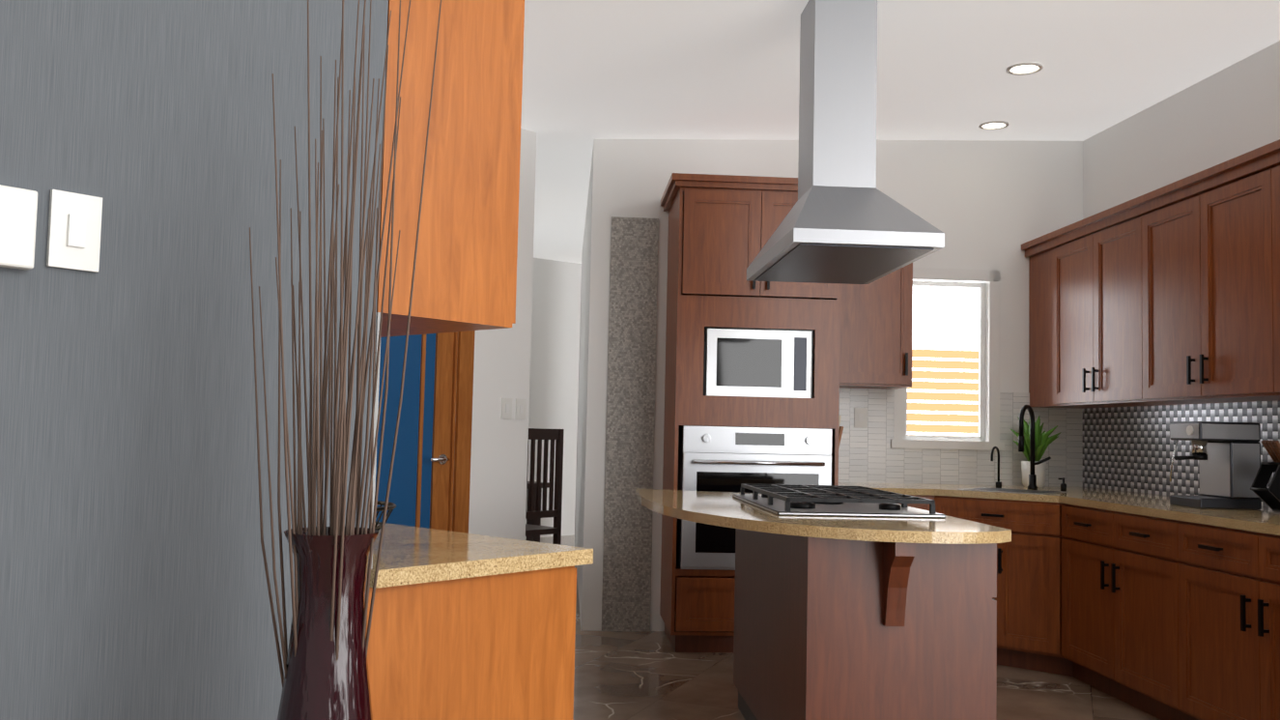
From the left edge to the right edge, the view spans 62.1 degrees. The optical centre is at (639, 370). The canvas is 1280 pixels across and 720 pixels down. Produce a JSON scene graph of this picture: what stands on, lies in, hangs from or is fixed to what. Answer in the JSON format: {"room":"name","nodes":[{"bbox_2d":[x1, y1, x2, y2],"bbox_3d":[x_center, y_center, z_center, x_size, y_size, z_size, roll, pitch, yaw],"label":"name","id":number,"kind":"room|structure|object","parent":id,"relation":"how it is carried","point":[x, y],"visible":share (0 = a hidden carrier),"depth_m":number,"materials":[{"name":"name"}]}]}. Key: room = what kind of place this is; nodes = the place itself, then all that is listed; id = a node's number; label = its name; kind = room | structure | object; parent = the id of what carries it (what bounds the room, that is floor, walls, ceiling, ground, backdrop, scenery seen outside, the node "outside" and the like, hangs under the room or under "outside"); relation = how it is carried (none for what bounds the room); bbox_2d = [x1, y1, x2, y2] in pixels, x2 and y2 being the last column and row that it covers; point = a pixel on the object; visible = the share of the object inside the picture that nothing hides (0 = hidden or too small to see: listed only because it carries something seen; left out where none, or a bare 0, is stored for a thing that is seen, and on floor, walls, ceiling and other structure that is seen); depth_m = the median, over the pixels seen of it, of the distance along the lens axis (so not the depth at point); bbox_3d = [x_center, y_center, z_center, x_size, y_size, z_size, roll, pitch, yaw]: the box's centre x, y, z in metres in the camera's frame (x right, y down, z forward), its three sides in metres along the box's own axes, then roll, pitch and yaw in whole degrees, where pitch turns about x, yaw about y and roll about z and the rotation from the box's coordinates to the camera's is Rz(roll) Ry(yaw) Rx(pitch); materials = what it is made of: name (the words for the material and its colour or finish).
{"room":"kitchen","nodes":[
{"label":"kitchen","id":0,"kind":"room"},
{"bbox_2d":[0,0,388,719],"bbox_3d":[-1.676,-0.468,0.882,0.120,3.350,3.400,-2,-4,41],"label":"wall","id":1,"kind":"structure","parent":0,"point":[133,583],"depth_m":1.78,"materials":[{"name":"grey paper"}]},
{"bbox_2d":[374,0,524,355],"bbox_3d":[-1.095,-0.557,3.078,2.120,0.965,0.651,-2,-4,41],"label":"upper cabinet","id":2,"kind":"object","parent":1,"relation":"attached to","point":[466,272],"depth_m":2.27,"materials":[{"name":"brown wood"}]},
{"bbox_2d":[452,128,537,540],"bbox_3d":[-1.360,-0.194,5.551,0.123,3.350,2.036,-2,-4,41],"label":"wall","id":3,"kind":"structure","parent":0,"point":[498,465],"depth_m":6.12,"materials":[{"name":"white paint"}]},
{"bbox_2d":[374,330,475,533],"bbox_3d":[-1.290,0.316,5.580,0.164,2.339,0.980,-2,-4,41],"label":"pantry door","id":4,"kind":"structure","parent":3,"relation":"in","point":[429,466],"depth_m":5.74,"materials":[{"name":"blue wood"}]},
{"bbox_2d":[500,398,526,419],"bbox_3d":[-0.730,0.220,6.159,0.013,0.120,0.185,-2,-4,41],"label":"switch plates","id":5,"kind":"object","parent":3,"relation":"attached to","point":[506,408],"visible":1,"depth_m":6.14,"materials":[{"name":"white plastic"}]},
{"bbox_2d":[525,257,581,539],"bbox_3d":[-3.103,-0.002,9.595,0.120,3.350,8.100,-2,-4,41],"label":"wall","id":6,"kind":"structure","parent":0,"point":[554,353],"depth_m":11.95,"materials":[{"name":"white paint"}]},
{"bbox_2d":[574,139,613,630],"bbox_3d":[-0.423,0.017,8.874,0.120,3.350,4.850,2,-3,-4],"label":"wall","id":7,"kind":"structure","parent":0,"point":[589,510],"depth_m":6.48,"materials":[{"name":"white paint"}]},
{"bbox_2d":[601,139,1082,630],"bbox_3d":[1.290,-0.073,6.625,2.982,3.350,0.120,2,-3,-4],"label":"wall","id":8,"kind":"structure","parent":0,"point":[988,205],"depth_m":6.66,"materials":[{"name":"white paint"}]},
{"bbox_2d":[853,407,867,427],"bbox_3d":[1.356,0.289,6.529,0.080,0.120,0.012,2,-3,-4],"label":"outlet","id":9,"kind":"object","parent":8,"relation":"attached to","point":[860,416],"visible":1,"depth_m":6.53,"materials":[{"name":"white plastic"}]},
{"bbox_2d":[839,262,912,390],"bbox_3d":[1.347,-0.370,6.399,0.490,0.940,0.368,2,-3,-4],"label":"upper cabinet","id":10,"kind":"object","parent":8,"relation":"attached to","point":[876,337],"depth_m":6.22,"materials":[{"name":"brown wood"}]},
{"bbox_2d":[890,267,1004,450],"bbox_3d":[1.903,-0.073,6.651,0.710,1.120,0.155,2,-3,-4],"label":"window","id":11,"kind":"structure","parent":8,"relation":"in","point":[988,286],"depth_m":6.62,"materials":[{"name":"white"}]},
{"bbox_2d":[525,534,1160,719],"bbox_3d":[-0.010,1.573,6.049,18.000,0.060,19.500,4,-4,-36],"label":"floor","id":12,"kind":"structure","parent":0,"point":[635,675],"depth_m":5.04,"materials":[{"name":"tile"}]},
{"bbox_2d":[249,0,441,719],"bbox_3d":[-0.467,0.292,1.604,0.280,1.969,0.288,4,-4,-36],"label":"floor vase","id":13,"kind":"object","parent":12,"relation":"on","point":[326,668],"visible":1,"depth_m":1.58,"materials":[{"name":"red"}]},
{"bbox_2d":[366,568,576,719],"bbox_3d":[-1.116,0.903,3.008,2.119,0.880,0.689,-2,-4,41],"label":"base cabinet","id":14,"kind":"object","parent":12,"relation":"on","point":[468,626],"depth_m":2.28,"materials":[{"name":"brown wood"}]},
{"bbox_2d":[367,513,593,591],"bbox_3d":[-1.091,0.447,3.032,2.144,0.035,0.704,-2,-4,41],"label":"countertop","id":15,"kind":"structure","parent":14,"relation":"on","point":[410,555],"depth_m":2.38,"materials":[{"name":"beige stone"}]},
{"bbox_2d":[374,500,396,530],"bbox_3d":[-0.727,0.190,2.503,0.310,0.434,0.310,-2,-4,41],"label":"fruit basket","id":16,"kind":"object","parent":15,"relation":"on","point":[391,506],"visible":0.04,"depth_m":2.50,"materials":[{"name":"black metal"}]},
{"bbox_2d":[526,481,549,541],"bbox_3d":[-1.663,1.258,8.377,1.000,0.760,1.700,-2,-4,41],"label":"dining table","id":17,"kind":"object","parent":12,"relation":"on","point":[537,522],"visible":0.1,"depth_m":8.65,"materials":[{"name":"brown wood"}]},
{"bbox_2d":[525,427,564,544],"bbox_3d":[-0.884,1.020,7.756,0.440,1.200,0.440,-2,-4,41],"label":"dining chair","id":18,"kind":"object","parent":12,"relation":"on","point":[539,435],"visible":0.62,"depth_m":7.69,"materials":[{"name":"brown wood"}]},
{"bbox_2d":[659,172,840,652],"bbox_3d":[0.627,0.252,6.125,1.010,2.615,0.744,2,-3,-4],"label":"tall cabinet","id":19,"kind":"object","parent":12,"relation":"on","point":[752,385],"visible":0.75,"depth_m":5.86,"materials":[{"name":"brown wood"}]},
{"bbox_2d":[669,425,832,570],"bbox_3d":[0.621,0.711,6.050,0.820,0.774,0.646,2,-3,-4],"label":"oven","id":20,"kind":"object","parent":19,"relation":"in","point":[711,458],"depth_m":5.79,"materials":[{"name":"silver metal"}]},
{"bbox_2d":[695,327,811,400],"bbox_3d":[0.642,-0.029,6.091,0.580,0.369,0.449,2,-3,-4],"label":"microwave","id":21,"kind":"object","parent":19,"relation":"in","point":[739,363],"depth_m":5.87,"materials":[{"name":"silver metal"}]},
{"bbox_2d":[733,540,996,719],"bbox_3d":[0.792,1.001,3.961,0.644,0.880,1.530,2,-3,-4],"label":"kitchen island","id":22,"kind":"object","parent":12,"relation":"on","point":[858,603],"depth_m":3.33,"materials":[{"name":"brown wood"}]},
{"bbox_2d":[635,487,1011,544],"bbox_3d":[0.563,0.552,4.223,1.060,0.035,2.106,2,-3,-4],"label":"island countertop","id":23,"kind":"structure","parent":22,"relation":"on","point":[716,508],"depth_m":3.50,"materials":[{"name":"beige stone"}]},
{"bbox_2d":[732,483,948,517],"bbox_3d":[0.744,0.509,4.231,0.600,0.061,1.020,2,-3,-4],"label":"cooktop","id":24,"kind":"object","parent":23,"relation":"in","point":[780,498],"depth_m":3.93,"materials":[{"name":"black metal"}]},
{"bbox_2d":[1042,540,1185,719],"bbox_3d":[2.498,1.093,4.900,0.742,0.880,1.151,2,-3,-4],"label":"base cabinet","id":25,"kind":"object","parent":12,"relation":"on","point":[1115,627],"depth_m":4.84,"materials":[{"name":"brown wood"}]},
{"bbox_2d":[838,483,1279,598],"bbox_3d":[2.058,0.595,4.382,1.718,0.035,4.378,2,-3,-4],"label":"countertop","id":26,"kind":"structure","parent":25,"relation":"on","point":[1237,548],"depth_m":4.80,"materials":[{"name":"beige stone"}]},
{"bbox_2d":[838,415,843,447],"bbox_3d":[1.132,0.466,6.323,0.104,0.398,0.280,2,-3,-4],"label":"cutting boards","id":27,"kind":"object","parent":26,"relation":"on","point":[840,428],"visible":0.11,"depth_m":6.23,"materials":[{"name":"beige"}]},
{"bbox_2d":[990,446,1001,487],"bbox_3d":[2.065,0.559,6.173,0.095,0.241,0.095,2,-3,-4],"label":"faucet","id":28,"kind":"object","parent":26,"relation":"on","point":[998,483],"visible":1,"depth_m":6.19,"materials":[{"name":"black metal"}]},
{"bbox_2d":[1018,404,1051,489],"bbox_3d":[2.219,0.434,6.025,0.213,0.480,0.164,2,-3,-4],"label":"faucet","id":29,"kind":"object","parent":26,"relation":"on","point":[1032,485],"visible":1,"depth_m":6.05,"materials":[{"name":"black metal"}]},
{"bbox_2d":[1010,415,1060,486],"bbox_3d":[2.365,0.482,6.385,0.256,0.431,0.278,2,-3,-4],"label":"plant","id":30,"kind":"object","parent":26,"relation":"on","point":[1042,440],"visible":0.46,"depth_m":6.36,"materials":[{"name":"green plant"}]},
{"bbox_2d":[1058,477,1066,490],"bbox_3d":[2.356,0.635,5.939,0.059,0.074,0.050,2,-3,-4],"label":"soap pump","id":31,"kind":"object","parent":26,"relation":"on","point":[1063,486],"visible":1,"depth_m":5.93,"materials":[{"name":"black metal"}]},
{"bbox_2d":[1169,421,1261,509],"bbox_3d":[2.551,0.420,4.769,0.331,0.380,0.240,2,-3,-4],"label":"coffee machine","id":32,"kind":"object","parent":26,"relation":"on","point":[1227,455],"visible":1,"depth_m":4.67,"materials":[{"name":"grey metal"}]},
{"bbox_2d":[1250,439,1279,511],"bbox_3d":[2.720,0.441,4.428,0.307,0.298,0.120,2,-3,-4],"label":"holder","id":33,"kind":"object","parent":26,"relation":"on","point":[1269,496],"visible":1,"depth_m":4.47,"materials":[{"name":"black metal"}]},
{"bbox_2d":[1185,575,1279,719],"bbox_3d":[2.592,1.036,3.874,0.700,0.880,1.140,2,-3,-4],"label":"base cabinet","id":34,"kind":"object","parent":12,"relation":"on","point":[1233,634],"depth_m":4.03,"materials":[{"name":"brown wood"}]},
{"bbox_2d":[520,0,1279,263],"bbox_3d":[0.058,-1.461,6.222,18.000,0.860,19.500,4,-4,-36],"label":"ceiling","id":35,"kind":"structure","parent":0,"point":[592,70],"depth_m":5.22,"materials":[{"name":"white paint"}]},
{"bbox_2d":[746,0,944,284],"bbox_3d":[0.797,-0.959,4.316,0.550,1.083,0.980,2,-3,-4],"label":"range hood","id":36,"kind":"object","parent":35,"relation":"hanging from","point":[845,220],"visible":1,"depth_m":4.18,"materials":[{"name":"silver metal"}]},
{"bbox_2d":[978,120,1009,130],"bbox_3d":[2.103,-1.456,6.318,0.170,0.010,0.170,4,-4,-36],"label":"recessed light","id":37,"kind":"object","parent":35,"relation":"in","point":[993,125],"visible":0.92,"depth_m":6.32,"materials":[{"name":"white glass"}]},
{"bbox_2d":[1006,61,1042,75],"bbox_3d":[1.893,-1.486,5.238,0.170,0.010,0.170,4,-4,-36],"label":"recessed light","id":38,"kind":"object","parent":35,"relation":"in","point":[1024,69],"visible":1,"depth_m":5.24,"materials":[{"name":"white glass"}]},
{"bbox_2d":[1082,40,1279,219],"bbox_3d":[2.976,-0.139,4.804,0.128,3.350,3.990,2,-3,-4],"label":"wall","id":39,"kind":"structure","parent":0,"point":[1230,112],"depth_m":5.61,"materials":[{"name":"white paint"}]},
{"bbox_2d":[1023,239,1050,409],"bbox_3d":[2.614,-0.271,6.458,0.370,0.985,0.417,2,-3,-4],"label":"upper cabinet","id":40,"kind":"object","parent":39,"relation":"attached to","point":[1038,397],"depth_m":6.51,"materials":[{"name":"brown wood"}]},
{"bbox_2d":[1050,204,1177,409],"bbox_3d":[2.661,-0.308,5.788,0.370,0.985,1.038,2,-3,-4],"label":"upper cabinet","id":41,"kind":"object","parent":39,"relation":"attached to","point":[1091,263],"depth_m":5.82,"materials":[{"name":"brown wood"}]},
{"bbox_2d":[1131,158,1279,405],"bbox_3d":[2.728,-0.361,4.839,0.370,0.985,1.096,2,-3,-4],"label":"upper cabinet","id":42,"kind":"object","parent":39,"relation":"attached to","point":[1152,315],"depth_m":4.85,"materials":[{"name":"brown wood"}]},
{"bbox_2d":[1254,146,1279,398],"bbox_3d":[2.795,-0.414,3.878,0.370,0.985,1.062,2,-3,-4],"label":"upper cabinet","id":43,"kind":"object","parent":39,"relation":"attached to","point":[1266,164],"depth_m":4.36,"materials":[{"name":"brown wood"}]},
{"label":"outside","id":44,"kind":"structure","parent":0,"visible":0},
{"bbox_2d":[906,279,981,441],"bbox_3d":[1.992,-0.132,7.506,2.000,2.400,0.170,2,-3,-4],"label":"window","id":45,"kind":"structure","parent":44,"point":[943,395],"depth_m":7.56,"materials":[{"name":"white"}]}
]}

